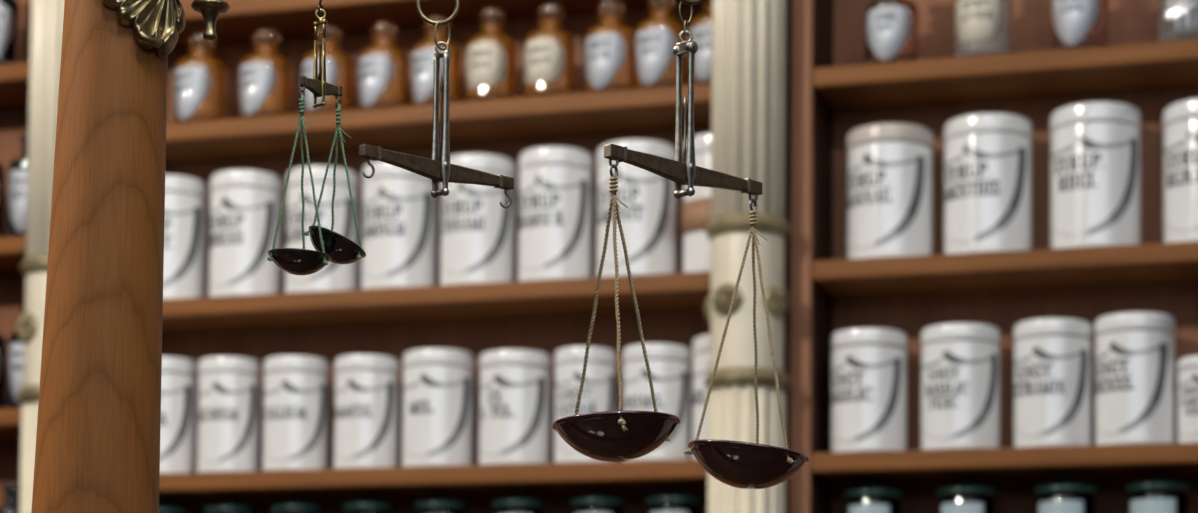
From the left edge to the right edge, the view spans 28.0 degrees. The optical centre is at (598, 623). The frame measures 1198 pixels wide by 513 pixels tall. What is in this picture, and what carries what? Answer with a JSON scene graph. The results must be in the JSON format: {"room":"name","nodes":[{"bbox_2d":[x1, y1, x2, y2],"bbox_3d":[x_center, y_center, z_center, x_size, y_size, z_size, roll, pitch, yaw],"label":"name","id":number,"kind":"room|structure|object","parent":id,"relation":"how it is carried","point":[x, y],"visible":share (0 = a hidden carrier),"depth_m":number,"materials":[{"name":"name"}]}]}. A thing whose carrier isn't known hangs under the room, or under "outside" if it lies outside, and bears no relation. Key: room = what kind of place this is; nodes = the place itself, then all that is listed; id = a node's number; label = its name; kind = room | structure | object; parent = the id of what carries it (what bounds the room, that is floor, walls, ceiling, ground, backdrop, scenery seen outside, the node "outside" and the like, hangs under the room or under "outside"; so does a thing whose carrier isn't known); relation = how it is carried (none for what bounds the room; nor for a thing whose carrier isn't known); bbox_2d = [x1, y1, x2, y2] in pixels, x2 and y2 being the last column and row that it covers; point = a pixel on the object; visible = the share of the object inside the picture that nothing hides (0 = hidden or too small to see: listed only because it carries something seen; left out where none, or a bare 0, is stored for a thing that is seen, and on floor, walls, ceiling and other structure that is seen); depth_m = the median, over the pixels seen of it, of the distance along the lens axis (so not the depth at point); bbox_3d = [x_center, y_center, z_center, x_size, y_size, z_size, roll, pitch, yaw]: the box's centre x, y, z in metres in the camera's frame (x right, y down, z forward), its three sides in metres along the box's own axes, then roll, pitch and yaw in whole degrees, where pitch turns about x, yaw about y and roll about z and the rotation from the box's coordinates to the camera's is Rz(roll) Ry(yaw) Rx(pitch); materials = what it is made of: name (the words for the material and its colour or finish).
{"room":"pharmacy","nodes":[
{"label":"pharmacy","id":0,"kind":"room"},
{"bbox_2d":[680,0,700,4],"bbox_3d":[0.056,-0.406,1.521,0.028,0.028,0.003,3,-3,-37],"label":"ring","id":1,"kind":"object","parent":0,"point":[688,2],"visible":1,"depth_m":1.52,"materials":[{"name":"gold metal"}]},
{"bbox_2d":[678,2,692,37],"bbox_3d":[0.055,-0.383,1.520,0.010,0.026,0.004,3,-4,-45],"label":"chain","id":2,"kind":"object","parent":1,"relation":"hanging from","point":[685,26],"visible":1,"depth_m":1.52,"materials":[{"name":"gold metal"}]},
{"bbox_2d":[604,30,761,209],"bbox_3d":[0.055,-0.322,1.518,0.016,0.107,0.146,-2,-4,43],"label":"balance scale","id":3,"kind":"object","parent":2,"relation":"hanging from","point":[683,170],"visible":1,"depth_m":1.51,"materials":[{"name":"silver metal"}]},
{"bbox_2d":[552,173,680,461],"bbox_3d":[0.011,-0.186,1.461,0.078,0.177,0.080,1,-3,0],"label":"scale pan","id":4,"kind":"object","parent":3,"relation":"hanging from","point":[607,436],"visible":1,"depth_m":1.44,"materials":[{"name":"black metal"}]},
{"bbox_2d":[552,410,680,461],"bbox_3d":[0.010,-0.112,1.459,0.078,0.027,0.078,1,-3,0],"label":"bowl","id":5,"kind":"object","parent":4,"relation":"on","point":[607,436],"depth_m":1.44,"materials":[{"name":"black metal"}]},
{"bbox_2d":[683,207,808,488],"bbox_3d":[0.096,-0.179,1.560,0.082,0.184,0.079,1,-3,0],"label":"scale pan","id":6,"kind":"object","parent":3,"relation":"hanging from","point":[738,464],"visible":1,"depth_m":1.54,"materials":[{"name":"black metal"}]},
{"bbox_2d":[688,439,808,488],"bbox_3d":[0.097,-0.102,1.557,0.079,0.030,0.080,1,-3,0],"label":"bowl","id":7,"kind":"object","parent":6,"relation":"on","point":[738,464],"depth_m":1.53,"materials":[{"name":"black metal"}]},
{"bbox_3d":[-0.015,1.642,1.925,8.000,0.100,8.000,1,-3,0],"label":"floor","id":8,"kind":"structure","parent":0,"visible":0},
{"bbox_2d":[0,0,30,506],"bbox_3d":[-1.350,0.136,4.210,1.001,3.100,0.173,0,-3,17],"label":"shelf unit","id":9,"kind":"object","parent":8,"relation":"on","point":[15,77],"visible":0.02,"depth_m":4.21,"materials":[{"name":"brown wood"}]},
{"bbox_2d":[0,163,5,236],"bbox_3d":[-1.056,-0.743,4.120,0.071,0.185,0.073,1,-3,0],"label":"bottle","id":10,"kind":"object","parent":9,"relation":"on","point":[2,168],"visible":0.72,"depth_m":4.11,"materials":[{"name":"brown glass"}]},
{"bbox_2d":[0,334,7,408],"bbox_3d":[-1.048,-0.448,4.103,0.071,0.178,0.073,1,-3,0],"label":"bottle","id":11,"kind":"object","parent":9,"relation":"on","point":[3,340],"visible":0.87,"depth_m":4.09,"materials":[{"name":"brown glass"}]},
{"bbox_2d":[0,483,19,512],"bbox_3d":[-0.996,-0.154,4.072,0.071,0.168,0.073,1,-3,0],"label":"bottle","id":12,"kind":"object","parent":9,"relation":"on","point":[12,499],"visible":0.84,"depth_m":4.06,"materials":[{"name":"blue glass"}]},
{"bbox_2d":[0,0,20,64],"bbox_3d":[-1.032,-1.033,4.127,0.071,0.173,0.073,1,-3,0],"label":"bottle","id":13,"kind":"object","parent":9,"relation":"on","point":[10,10],"visible":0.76,"depth_m":4.10,"materials":[{"name":"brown glass"}]},
{"bbox_2d":[8,307,24,408],"bbox_3d":[-0.967,-0.449,4.078,0.071,0.178,0.072,1,-3,0],"label":"bottle","id":14,"kind":"object","parent":9,"relation":"on","point":[16,347],"visible":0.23,"depth_m":4.05,"materials":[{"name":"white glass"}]},
{"bbox_2d":[8,134,27,236],"bbox_3d":[-0.971,-0.742,4.093,0.071,0.182,0.073,1,-3,0],"label":"bottle","id":15,"kind":"object","parent":9,"relation":"on","point":[18,167],"visible":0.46,"depth_m":4.06,"materials":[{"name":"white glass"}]},
{"bbox_2d":[16,0,64,512],"bbox_3d":[-0.891,0.076,3.910,0.171,3.200,0.171,0,-3,3],"label":"fluted column","id":16,"kind":"structure","parent":8,"relation":"on","point":[47,16],"depth_m":3.90,"materials":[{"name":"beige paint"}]},
{"bbox_2d":[159,0,791,512],"bbox_3d":[-0.283,0.130,3.877,1.218,3.100,0.173,0,-3,17],"label":"shelf unit","id":17,"kind":"object","parent":8,"relation":"on","point":[547,316],"visible":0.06,"depth_m":3.91,"materials":[{"name":"brown wood"}]},
{"bbox_2d":[159,500,191,512],"bbox_3d":[-0.726,-0.079,4.003,0.090,0.254,0.090,1,-3,0],"label":"glass jar","id":18,"kind":"object","parent":17,"relation":"on","point":[165,506],"visible":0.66,"depth_m":3.98,"materials":[{"name":"glass"}]},
{"bbox_2d":[160,356,198,473],"bbox_3d":[-0.729,-0.342,4.021,0.113,0.198,0.113,1,-3,0],"label":"jar","id":19,"kind":"object","parent":17,"relation":"on","point":[179,377],"visible":0.38,"depth_m":3.98,"materials":[{"name":"ceramic"}]},
{"bbox_2d":[163,174,208,298],"bbox_3d":[-0.722,-0.638,4.041,0.126,0.213,0.126,1,-3,0],"label":"jar","id":20,"kind":"object","parent":17,"relation":"on","point":[186,198],"visible":0.41,"depth_m":3.99,"materials":[{"name":"ceramic"}]},
{"bbox_2d":[174,32,227,122],"bbox_3d":[-0.666,-0.906,4.015,0.089,0.161,0.089,1,-3,0],"label":"bottle","id":21,"kind":"object","parent":17,"relation":"on","point":[200,80],"visible":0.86,"depth_m":3.98,"materials":[{"name":"orange glass"}]},
{"bbox_2d":[197,356,260,472],"bbox_3d":[-0.614,-0.341,3.980,0.104,0.193,0.104,1,-3,0],"label":"jar","id":22,"kind":"object","parent":17,"relation":"on","point":[229,387],"visible":0.96,"depth_m":3.94,"materials":[{"name":"ceramic"}]},
{"bbox_2d":[203,499,257,512],"bbox_3d":[-0.611,-0.079,3.967,0.089,0.254,0.089,1,-3,0],"label":"glass jar","id":23,"kind":"object","parent":17,"relation":"on","point":[229,505],"visible":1,"depth_m":3.94,"materials":[{"name":"glass"}]},
{"bbox_2d":[208,169,283,296],"bbox_3d":[-0.588,-0.639,3.996,0.122,0.213,0.122,1,-3,0],"label":"jar","id":24,"kind":"object","parent":17,"relation":"on","point":[245,205],"visible":0.93,"depth_m":3.94,"materials":[{"name":"ceramic"}]},
{"bbox_2d":[239,29,292,117],"bbox_3d":[-0.552,-0.904,3.979,0.088,0.157,0.088,1,-3,0],"label":"bottle","id":25,"kind":"object","parent":17,"relation":"on","point":[265,76],"visible":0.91,"depth_m":3.94,"materials":[{"name":"orange glass"}]},
{"bbox_2d":[262,355,329,470],"bbox_3d":[-0.498,-0.340,3.947,0.109,0.190,0.109,1,-3,0],"label":"jar","id":26,"kind":"object","parent":17,"relation":"on","point":[295,429],"visible":0.96,"depth_m":3.90,"materials":[{"name":"ceramic"}]},
{"bbox_2d":[272,497,325,512],"bbox_3d":[-0.493,-0.080,3.930,0.089,0.254,0.089,1,-3,0],"label":"glass jar","id":27,"kind":"object","parent":17,"relation":"on","point":[298,504],"visible":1,"depth_m":3.90,"materials":[{"name":"glass"}]},
{"bbox_2d":[285,165,359,292],"bbox_3d":[-0.456,-0.638,3.955,0.122,0.211,0.122,1,-3,0],"label":"jar","id":28,"kind":"object","parent":17,"relation":"on","point":[333,277],"visible":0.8,"depth_m":3.91,"materials":[{"name":"ceramic"}]},
{"bbox_2d":[301,25,353,113],"bbox_3d":[-0.446,-0.903,3.945,0.086,0.154,0.086,1,-3,0],"label":"bottle","id":29,"kind":"object","parent":17,"relation":"on","point":[339,65],"visible":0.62,"depth_m":3.91,"materials":[{"name":"orange glass"}]},
{"bbox_2d":[333,354,399,468],"bbox_3d":[-0.379,-0.339,3.908,0.107,0.187,0.107,1,-3,0],"label":"jar","id":30,"kind":"object","parent":17,"relation":"on","point":[366,386],"visible":0.89,"depth_m":3.86,"materials":[{"name":"ceramic"}]},
{"bbox_2d":[342,495,396,512],"bbox_3d":[-0.373,-0.081,3.893,0.089,0.254,0.089,1,-3,0],"label":"glass jar","id":31,"kind":"object","parent":17,"relation":"on","point":[369,504],"visible":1,"depth_m":3.87,"materials":[{"name":"glass"}]},
{"bbox_2d":[349,512,384,512],"bbox_3d":[-0.373,-0.066,3.892,0.074,0.224,0.074,1,-3,0],"label":"jar","id":32,"kind":"object","parent":31,"relation":"on","point":[349,512],"depth_m":3.86,"materials":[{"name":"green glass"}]},
{"bbox_2d":[358,22,408,108],"bbox_3d":[-0.351,-0.903,3.914,0.083,0.152,0.084,1,-3,0],"label":"bottle","id":33,"kind":"object","parent":17,"relation":"on","point":[383,68],"visible":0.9,"depth_m":3.88,"materials":[{"name":"orange glass"}]},
{"bbox_2d":[361,161,436,288],"bbox_3d":[-0.326,-0.640,3.916,0.124,0.212,0.124,1,-3,0],"label":"jar","id":34,"kind":"object","parent":17,"relation":"on","point":[399,240],"visible":0.76,"depth_m":3.86,"materials":[{"name":"ceramic"}]},
{"bbox_2d":[411,16,461,104],"bbox_3d":[-0.263,-0.905,3.886,0.083,0.155,0.083,1,-3,0],"label":"bottle","id":35,"kind":"object","parent":17,"relation":"on","point":[422,64],"visible":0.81,"depth_m":3.85,"materials":[{"name":"orange glass"}]},
{"bbox_2d":[401,348,474,466],"bbox_3d":[-0.260,-0.342,3.877,0.117,0.192,0.117,1,-3,0],"label":"jar","id":36,"kind":"object","parent":17,"relation":"on","point":[438,383],"visible":0.93,"depth_m":3.83,"materials":[{"name":"ceramic"}]},
{"bbox_2d":[414,494,469,512],"bbox_3d":[-0.254,-0.082,3.856,0.090,0.254,0.090,1,-3,0],"label":"glass jar","id":37,"kind":"object","parent":17,"relation":"on","point":[441,503],"visible":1,"depth_m":3.83,"materials":[{"name":"glass"}]},
{"bbox_2d":[419,510,463,512],"bbox_3d":[-0.254,-0.067,3.855,0.075,0.224,0.075,1,-3,0],"label":"jar","id":38,"kind":"object","parent":37,"relation":"on","point":[420,511],"depth_m":3.83,"materials":[{"name":"green glass"}]},
{"bbox_2d":[440,153,516,284],"bbox_3d":[-0.196,-0.641,3.874,0.123,0.213,0.123,1,-3,0],"label":"jar","id":39,"kind":"object","parent":17,"relation":"on","point":[477,234],"visible":0.69,"depth_m":3.82,"materials":[{"name":"ceramic"}]},
{"bbox_2d":[466,8,516,100],"bbox_3d":[-0.172,-0.908,3.857,0.082,0.160,0.083,1,-3,0],"label":"bottle","id":40,"kind":"object","parent":17,"relation":"on","point":[491,58],"visible":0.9,"depth_m":3.82,"materials":[{"name":"orange glass"}]},
{"bbox_2d":[478,349,551,464],"bbox_3d":[-0.134,-0.339,3.837,0.117,0.185,0.117,1,-3,0],"label":"jar","id":41,"kind":"object","parent":17,"relation":"on","point":[515,385],"visible":0.88,"depth_m":3.79,"materials":[{"name":"ceramic"}]},
{"bbox_2d":[491,492,547,512],"bbox_3d":[-0.127,-0.082,3.817,0.091,0.254,0.091,1,-3,0],"label":"glass jar","id":42,"kind":"object","parent":17,"relation":"on","point":[519,502],"visible":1,"depth_m":3.79,"materials":[{"name":"glass"}]},
{"bbox_2d":[497,508,542,512],"bbox_3d":[-0.127,-0.067,3.816,0.076,0.224,0.076,1,-3,0],"label":"jar","id":43,"kind":"object","parent":42,"relation":"on","point":[499,510],"depth_m":3.79,"materials":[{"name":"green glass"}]},
{"bbox_2d":[524,4,574,96],"bbox_3d":[-0.079,-0.908,3.828,0.081,0.158,0.082,1,-3,0],"label":"bottle","id":44,"kind":"object","parent":17,"relation":"on","point":[549,55],"visible":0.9,"depth_m":3.79,"materials":[{"name":"orange glass"}]},
{"bbox_2d":[518,146,592,280],"bbox_3d":[-0.070,-0.643,3.834,0.120,0.216,0.120,1,-3,0],"label":"jar","id":45,"kind":"object","parent":17,"relation":"on","point":[555,193],"visible":0.97,"depth_m":3.78,"materials":[{"name":"ceramic"}]},
{"bbox_2d":[554,346,616,462],"bbox_3d":[-0.022,-0.340,3.793,0.099,0.185,0.099,1,-3,0],"label":"jar","id":46,"kind":"object","parent":17,"relation":"on","point":[599,389],"visible":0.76,"depth_m":3.75,"materials":[{"name":"ceramic"}]},
{"bbox_2d":[570,490,627,512],"bbox_3d":[-0.001,-0.083,3.777,0.091,0.254,0.091,1,-3,0],"label":"glass jar","id":47,"kind":"object","parent":17,"relation":"on","point":[598,501],"visible":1,"depth_m":3.75,"materials":[{"name":"glass"}]},
{"bbox_2d":[584,0,634,91],"bbox_3d":[0.019,-0.907,3.799,0.084,0.156,0.084,1,-3,0],"label":"bottle","id":48,"kind":"object","parent":17,"relation":"on","point":[609,49],"visible":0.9,"depth_m":3.76,"materials":[{"name":"orange glass"}]},
{"bbox_2d":[596,139,677,276],"bbox_3d":[0.060,-0.645,3.798,0.130,0.218,0.130,1,-3,0],"label":"jar","id":49,"kind":"object","parent":17,"relation":"on","point":[649,221],"visible":0.7,"depth_m":3.74,"materials":[{"name":"ceramic"}]},
{"bbox_2d":[622,343,690,460],"bbox_3d":[0.089,-0.341,3.762,0.107,0.185,0.107,1,-3,0],"label":"jar","id":50,"kind":"object","parent":17,"relation":"on","point":[669,366],"visible":0.73,"depth_m":3.72,"materials":[{"name":"ceramic"}]},
{"bbox_2d":[635,0,686,88],"bbox_3d":[0.097,-0.909,3.773,0.082,0.159,0.082,1,-3,0],"label":"bottle","id":51,"kind":"object","parent":17,"relation":"on","point":[656,37],"visible":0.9,"depth_m":3.74,"materials":[{"name":"orange glass"}]},
{"bbox_2d":[645,488,704,512],"bbox_3d":[0.117,-0.084,3.742,0.094,0.254,0.094,1,-3,0],"label":"glass jar","id":52,"kind":"object","parent":17,"relation":"on","point":[674,501],"visible":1,"depth_m":3.71,"materials":[{"name":"glass"}]},
{"bbox_2d":[682,133,710,272],"bbox_3d":[0.192,-0.647,3.754,0.124,0.220,0.124,1,-3,0],"label":"jar","id":53,"kind":"object","parent":17,"relation":"on","point":[696,209],"visible":0.27,"depth_m":3.71,"materials":[{"name":"ceramic"}]},
{"bbox_2d":[691,334,709,458],"bbox_3d":[0.201,-0.347,3.731,0.114,0.196,0.114,1,-3,0],"label":"jar","id":54,"kind":"object","parent":17,"relation":"on","point":[700,344],"visible":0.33,"depth_m":3.70,"materials":[{"name":"ceramic"}]},
{"bbox_2d":[690,0,711,83],"bbox_3d":[0.182,-0.910,3.747,0.083,0.159,0.083,1,-3,0],"label":"bottle","id":55,"kind":"object","parent":17,"relation":"on","point":[701,26],"visible":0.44,"depth_m":3.71,"materials":[{"name":"orange glass"}]},
{"bbox_2d":[703,0,791,512],"bbox_3d":[0.217,0.070,3.563,0.174,3.200,0.174,1,-3,-3],"label":"fluted column","id":56,"kind":"structure","parent":8,"relation":"on","point":[748,129],"depth_m":3.55,"materials":[{"name":"beige paint"}]},
{"bbox_2d":[789,0,1197,512],"bbox_3d":[0.828,0.122,3.488,1.093,3.100,0.175,0,-3,17],"label":"shelf unit","id":57,"kind":"object","parent":8,"relation":"on","point":[834,93],"visible":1,"depth_m":3.60,"materials":[{"name":"brown wood"}]},
{"bbox_2d":[829,328,907,452],"bbox_3d":[0.407,-0.345,3.628,0.118,0.188,0.118,1,-3,0],"label":"jar","id":58,"kind":"object","parent":57,"relation":"on","point":[869,366],"visible":0.93,"depth_m":3.58,"materials":[{"name":"ceramic"}]},
{"bbox_2d":[844,481,905,512],"bbox_3d":[0.414,-0.087,3.608,0.093,0.254,0.093,1,-3,0],"label":"glass jar","id":59,"kind":"object","parent":57,"relation":"on","point":[874,498],"visible":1,"depth_m":3.58,"materials":[{"name":"glass"}]},
{"bbox_2d":[846,123,933,258],"bbox_3d":[0.441,-0.643,3.639,0.132,0.206,0.132,1,-3,0],"label":"jar","id":60,"kind":"object","parent":57,"relation":"on","point":[890,165],"visible":0.94,"depth_m":3.58,"materials":[{"name":"ceramic"}]},
{"bbox_2d":[865,0,918,63],"bbox_3d":[0.443,-0.910,3.624,0.081,0.152,0.082,1,-3,0],"label":"bottle","id":61,"kind":"object","parent":57,"relation":"on","point":[891,26],"visible":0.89,"depth_m":3.59,"materials":[{"name":"orange glass"}]},
{"bbox_2d":[920,323,1000,449],"bbox_3d":[0.540,-0.347,3.587,0.120,0.189,0.120,1,-3,0],"label":"jar","id":62,"kind":"object","parent":57,"relation":"on","point":[960,363],"visible":0.95,"depth_m":3.54,"materials":[{"name":"ceramic"}]},
{"bbox_2d":[936,479,999,512],"bbox_3d":[0.548,-0.088,3.567,0.095,0.254,0.095,1,-3,0],"label":"glass jar","id":63,"kind":"object","parent":57,"relation":"on","point":[967,497],"visible":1,"depth_m":3.54,"materials":[{"name":"glass"}]},
{"bbox_2d":[955,0,1012,56],"bbox_3d":[0.575,-0.917,3.586,0.086,0.165,0.087,1,-3,0],"label":"bottle","id":64,"kind":"object","parent":57,"relation":"on","point":[982,27],"visible":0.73,"depth_m":3.55,"materials":[{"name":"clear glass"}]},
{"bbox_2d":[943,113,1032,253],"bbox_3d":[0.583,-0.646,3.596,0.133,0.211,0.133,1,-3,0],"label":"jar","id":65,"kind":"object","parent":57,"relation":"on","point":[988,163],"visible":0.95,"depth_m":3.54,"materials":[{"name":"ceramic"}]},
{"bbox_2d":[1013,318,1091,447],"bbox_3d":[0.670,-0.349,3.545,0.116,0.191,0.116,1,-3,0],"label":"jar","id":66,"kind":"object","parent":57,"relation":"on","point":[1052,357],"visible":0.95,"depth_m":3.50,"materials":[{"name":"ceramic"}]},
{"bbox_2d":[1033,477,1100,512],"bbox_3d":[0.688,-0.089,3.525,0.098,0.254,0.098,1,-3,0],"label":"glass jar","id":67,"kind":"object","parent":57,"relation":"on","point":[1066,496],"visible":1,"depth_m":3.49,"materials":[{"name":"glass"}]},
{"bbox_2d":[1051,0,1108,49],"bbox_3d":[0.710,-0.918,3.542,0.084,0.167,0.085,1,-3,0],"label":"bottle","id":68,"kind":"object","parent":57,"relation":"on","point":[1074,23],"visible":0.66,"depth_m":3.50,"materials":[{"name":"orange glass"}]},
{"bbox_2d":[1049,102,1141,248],"bbox_3d":[0.734,-0.650,3.549,0.134,0.216,0.134,1,-3,0],"label":"jar","id":69,"kind":"object","parent":57,"relation":"on","point":[1096,177],"visible":0.95,"depth_m":3.49,"materials":[{"name":"ceramic"}]},
{"bbox_2d":[1094,312,1175,444],"bbox_3d":[0.784,-0.351,3.510,0.117,0.194,0.117,1,-3,0],"label":"jar","id":70,"kind":"object","parent":57,"relation":"on","point":[1135,352],"visible":0.97,"depth_m":3.46,"materials":[{"name":"ceramic"}]},
{"bbox_2d":[1124,475,1193,512],"bbox_3d":[0.814,-0.089,3.486,0.099,0.254,0.099,1,-3,0],"label":"glass jar","id":71,"kind":"object","parent":57,"relation":"on","point":[1158,495],"visible":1,"depth_m":3.46,"materials":[{"name":"glass"}]},
{"bbox_2d":[1158,0,1197,41],"bbox_3d":[0.855,-0.917,3.499,0.079,0.162,0.079,1,-3,0],"label":"glass jar","id":72,"kind":"object","parent":57,"relation":"on","point":[1177,19],"visible":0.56,"depth_m":3.47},
{"bbox_2d":[1162,98,1197,242],"bbox_3d":[0.891,-0.648,3.501,0.137,0.212,0.137,1,-3,0],"label":"jar","id":73,"kind":"object","parent":57,"relation":"on","point":[1179,119],"visible":0.94,"depth_m":3.46,"materials":[{"name":"ceramic"}]},
{"bbox_2d":[1177,355,1197,442],"bbox_3d":[0.879,-0.319,3.463,0.087,0.128,0.087,1,-3,0],"label":"jar","id":74,"kind":"object","parent":57,"relation":"on","point":[1187,367],"visible":0.94,"depth_m":3.44,"materials":[{"name":"ceramic"}]},
{"bbox_3d":[-0.009,1.070,1.461,2.200,1.000,0.580,1,-3,0],"label":"countertop","id":75,"kind":"structure","parent":8,"relation":"on","visible":0},
{"bbox_2d":[31,0,167,512],"bbox_3d":[-0.326,0.036,1.500,0.170,1.063,0.170,1,-3,0],"label":"wooden pillar","id":76,"kind":"structure","parent":75,"relation":"on","point":[97,450],"depth_m":1.48,"materials":[{"name":"brown wood"}]},
{"bbox_2d":[101,0,229,57],"bbox_3d":[-0.052,-0.394,1.533,0.580,0.086,0.079,1,-3,-3],"label":"bracket","id":77,"kind":"object","parent":76,"relation":"attached to","point":[157,24],"visible":1,"depth_m":1.50,"materials":[{"name":"gold metal"}]},
{"bbox_2d":[317,0,323,13],"bbox_3d":[-0.176,-0.408,1.521,0.004,0.044,0.014,1,-3,0],"label":"wire hook","id":78,"kind":"object","parent":77,"relation":"hanging from","point":[320,1],"visible":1,"depth_m":1.52,"materials":[{"name":"metal"}]},
{"bbox_2d":[298,9,342,107],"bbox_3d":[-0.176,-0.358,1.519,0.035,0.063,0.011,2,-3,-36],"label":"balance scale","id":79,"kind":"object","parent":78,"relation":"hanging from","point":[318,85],"visible":1,"depth_m":1.52,"materials":[{"name":"brown metal"}]},
{"bbox_2d":[267,95,331,275],"bbox_3d":[-0.187,-0.275,1.505,0.040,0.114,0.041,1,-3,0],"label":"scale pan","id":80,"kind":"object","parent":79,"relation":"hanging from","point":[295,261],"visible":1,"depth_m":1.50,"materials":[{"name":"black metal"}]},
{"bbox_2d":[267,248,331,275],"bbox_3d":[-0.187,-0.225,1.502,0.040,0.014,0.040,1,-3,0],"label":"bowl","id":81,"kind":"object","parent":80,"relation":"on","point":[295,261],"depth_m":1.49,"materials":[{"name":"black metal"}]},
{"bbox_2d":[304,105,365,263],"bbox_3d":[-0.167,-0.279,1.526,0.039,0.102,0.040,1,-3,0],"label":"scale pan","id":82,"kind":"object","parent":79,"relation":"hanging from","point":[342,250],"visible":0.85,"depth_m":1.52,"materials":[{"name":"black metal"}]},
{"bbox_2d":[308,225,365,263],"bbox_3d":[-0.166,-0.240,1.525,0.037,0.023,0.040,1,-3,0],"label":"bowl","id":83,"kind":"object","parent":82,"relation":"on","point":[342,250],"depth_m":1.51,"materials":[{"name":"black metal"}]},
{"bbox_2d":[416,0,459,25],"bbox_3d":[-0.102,-0.392,1.520,0.028,0.028,0.003,1,-3,0],"label":"ring","id":84,"kind":"object","parent":77,"relation":"hanging from","point":[418,2],"visible":1,"depth_m":1.52,"materials":[{"name":"gold metal"}]},
{"bbox_2d":[434,20,450,49],"bbox_3d":[-0.099,-0.372,1.519,0.012,0.020,0.001,2,-3,-31],"label":"ring","id":85,"kind":"object","parent":84,"relation":"hanging from","point":[439,21],"visible":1,"depth_m":1.52,"materials":[{"name":"gold metal"}]},
{"bbox_2d":[359,41,513,207],"bbox_3d":[-0.101,-0.319,1.515,0.015,0.100,0.129,-2,-4,40],"label":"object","id":86,"kind":"object","parent":85,"relation":"hanging from","point":[438,168],"visible":1,"depth_m":1.51,"materials":[{"name":"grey metal"}]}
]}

